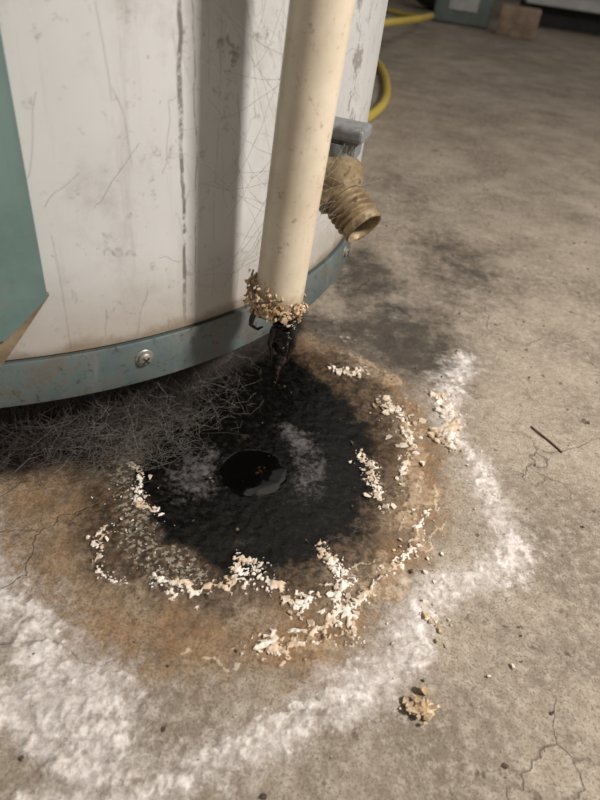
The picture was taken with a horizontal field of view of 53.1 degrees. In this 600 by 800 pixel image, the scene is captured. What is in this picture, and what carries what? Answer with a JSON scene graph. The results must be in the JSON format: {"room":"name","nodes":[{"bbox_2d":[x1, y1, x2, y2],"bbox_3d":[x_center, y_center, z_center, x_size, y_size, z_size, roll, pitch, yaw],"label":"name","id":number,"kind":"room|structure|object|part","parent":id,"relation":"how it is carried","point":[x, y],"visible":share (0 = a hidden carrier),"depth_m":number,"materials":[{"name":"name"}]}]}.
{"room":"plant room","nodes":[
{"label":"plant room","id":0,"kind":"room"},
{"bbox_2d":[0,0,599,799],"bbox_3d":[1.203,-0.647,1.402,4.200,0.005,5.200,8,39,0],"label":"floor","id":1,"kind":"structure","parent":0,"point":[478,103],"depth_m":0.31,"materials":[{"name":"concrete"}]},
{"bbox_2d":[0,0,387,407],"bbox_3d":[-0.145,-0.627,0.058,0.504,1.360,0.508,8,39,0],"label":"water heater","id":2,"kind":"object","parent":1,"relation":"on","point":[53,49],"visible":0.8,"depth_m":0.24,"materials":[{"name":"metal"}]},
{"bbox_3d":[-0.182,-0.343,-0.012,0.246,0.799,0.039,8,39,0],"label":"access panel","id":3,"kind":"part","parent":2,"relation":"part of","materials":[{"name":"teal paint"}]},
{"bbox_2d":[0,355,261,507],"bbox_3d":[-0.098,0.010,0.325,0.188,0.049,0.070,-14,44,-25],"label":"cobweb","id":4,"kind":"object","parent":2,"relation":"attached to","point":[129,448],"visible":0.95,"depth_m":0.33,"materials":[{"name":"grey"}]},
{"bbox_2d":[0,341,268,496],"bbox_3d":[-0.124,-0.015,0.329,0.294,0.077,0.125,-14,44,-25],"label":"tangled fibers","id":5,"kind":"object","parent":2,"relation":"attached to","point":[101,396],"visible":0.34,"depth_m":0.32,"materials":[{"name":"grey fabric"}]},
{"bbox_2d":[27,0,284,341],"bbox_3d":[-0.049,-0.114,0.224,0.109,0.203,0.006,-22,48,-32],"label":"scratches","id":6,"kind":"object","parent":2,"relation":"attached to","point":[252,0],"visible":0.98,"depth_m":0.23,"materials":[{"name":"grey"}]},
{"bbox_2d":[1,0,381,461],"bbox_3d":[-0.060,-0.092,0.259,0.209,0.298,0.062,-7,41,-18],"label":"cobweb","id":7,"kind":"object","parent":2,"relation":"attached to","point":[265,0],"visible":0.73,"depth_m":0.27,"materials":[{"name":"grey fabric"}]},
{"bbox_3d":[-0.061,-0.059,0.405,0.036,0.066,0.036,8,39,0],"label":"leg","id":8,"kind":"part","parent":2,"relation":"part of","materials":[{"name":"grey metal"}]},
{"bbox_2d":[243,0,354,381],"bbox_3d":[0.082,-0.476,-0.056,0.095,1.182,0.062,8,39,0],"label":"pipe","id":9,"kind":"object","parent":2,"relation":"attached to","point":[317,33],"visible":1,"depth_m":0.23,"materials":[{"name":"beige plastic"}]},
{"bbox_2d":[319,116,380,242],"bbox_3d":[0.020,-0.103,0.282,0.048,0.048,0.031,28,43,23],"label":"valve","id":10,"kind":"object","parent":2,"relation":"attached to","point":[358,215],"visible":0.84,"depth_m":0.27,"materials":[{"name":"gold metal"}]},
{"bbox_3d":[0.017,-0.115,0.278,0.014,0.010,0.014,8,39,0],"label":"stem","id":11,"kind":"part","parent":10,"relation":"part of","materials":[{"name":"grey metal"}]},
{"bbox_3d":[0.018,-0.124,0.274,0.028,0.006,0.018,17,40,11],"label":"handle","id":12,"kind":"part","parent":10,"relation":"part of","materials":[{"name":"grey plastic"}]},
{"bbox_3d":[0.020,-0.095,0.283,0.021,0.021,0.036,-27,80,-36],"label":"hose spout","id":13,"kind":"part","parent":10,"relation":"part of","materials":[{"name":"gold metal"}]},
{"bbox_2d":[90,366,517,756],"bbox_3d":[0.022,0.047,0.340,0.189,0.004,0.251,31,44,26],"label":"flakes","id":14,"kind":"object","parent":1,"relation":"on","point":[447,402],"visible":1,"depth_m":0.31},
{"bbox_2d":[367,8,433,122],"bbox_3d":[0.130,-0.935,1.494,0.360,0.095,1.893,14,39,7],"label":"garden hose","id":15,"kind":"object","parent":1,"relation":"on","point":[407,18],"visible":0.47,"depth_m":1.27,"materials":[{"name":"yellow rubber"}]},
{"bbox_2d":[369,400,464,724],"bbox_3d":[0.067,0.067,0.321,0.061,0.006,0.208,8,39,0],"label":"chunks","id":16,"kind":"object","parent":1,"relation":"on","point":[418,707],"visible":1,"depth_m":0.25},
{"bbox_2d":[416,0,435,9],"bbox_3d":[0.581,-1.747,2.329,0.400,0.400,0.110,15,39,9],"label":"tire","id":17,"kind":"object","parent":1,"relation":"on","point":[430,4],"visible":0.3,"depth_m":2.41,"materials":[{"name":"black rubber"}]},
{"bbox_2d":[432,0,494,28],"bbox_3d":[0.594,-1.449,2.141,0.206,0.180,0.167,13,39,7],"label":"tool case","id":18,"kind":"object","parent":1,"relation":"on","point":[469,13],"visible":0.96,"depth_m":2.11,"materials":[{"name":"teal plastic"}]},
{"bbox_2d":[487,493,515,676],"bbox_3d":[0.102,0.088,0.303,0.013,0.001,0.114,15,39,8],"label":"chips","id":19,"kind":"object","parent":1,"relation":"on","point":[494,494],"visible":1,"depth_m":0.27,"materials":[{"name":"beige"}]},
{"bbox_2d":[495,3,541,40],"bbox_3d":[0.744,-1.290,2.046,0.130,0.085,0.100,15,39,9],"label":"wood block","id":20,"kind":"object","parent":1,"relation":"on","point":[515,21],"visible":1,"depth_m":2.01,"materials":[{"name":"brown wood"}]},
{"bbox_2d":[531,426,562,452],"bbox_3d":[0.161,0.025,0.391,0.002,0.001,0.027,-15,44,-26],"label":"twig","id":21,"kind":"object","parent":1,"relation":"on","point":[532,427],"visible":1,"depth_m":0.39,"materials":[{"name":"brown wood"}]},
{"bbox_2d":[519,0,599,34],"bbox_3d":[1.739,-1.790,2.205,1.600,0.875,0.552,12,39,5],"label":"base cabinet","id":22,"kind":"object","parent":1,"relation":"on","point":[575,15],"visible":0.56,"depth_m":2.41,"materials":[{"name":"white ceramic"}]}
]}

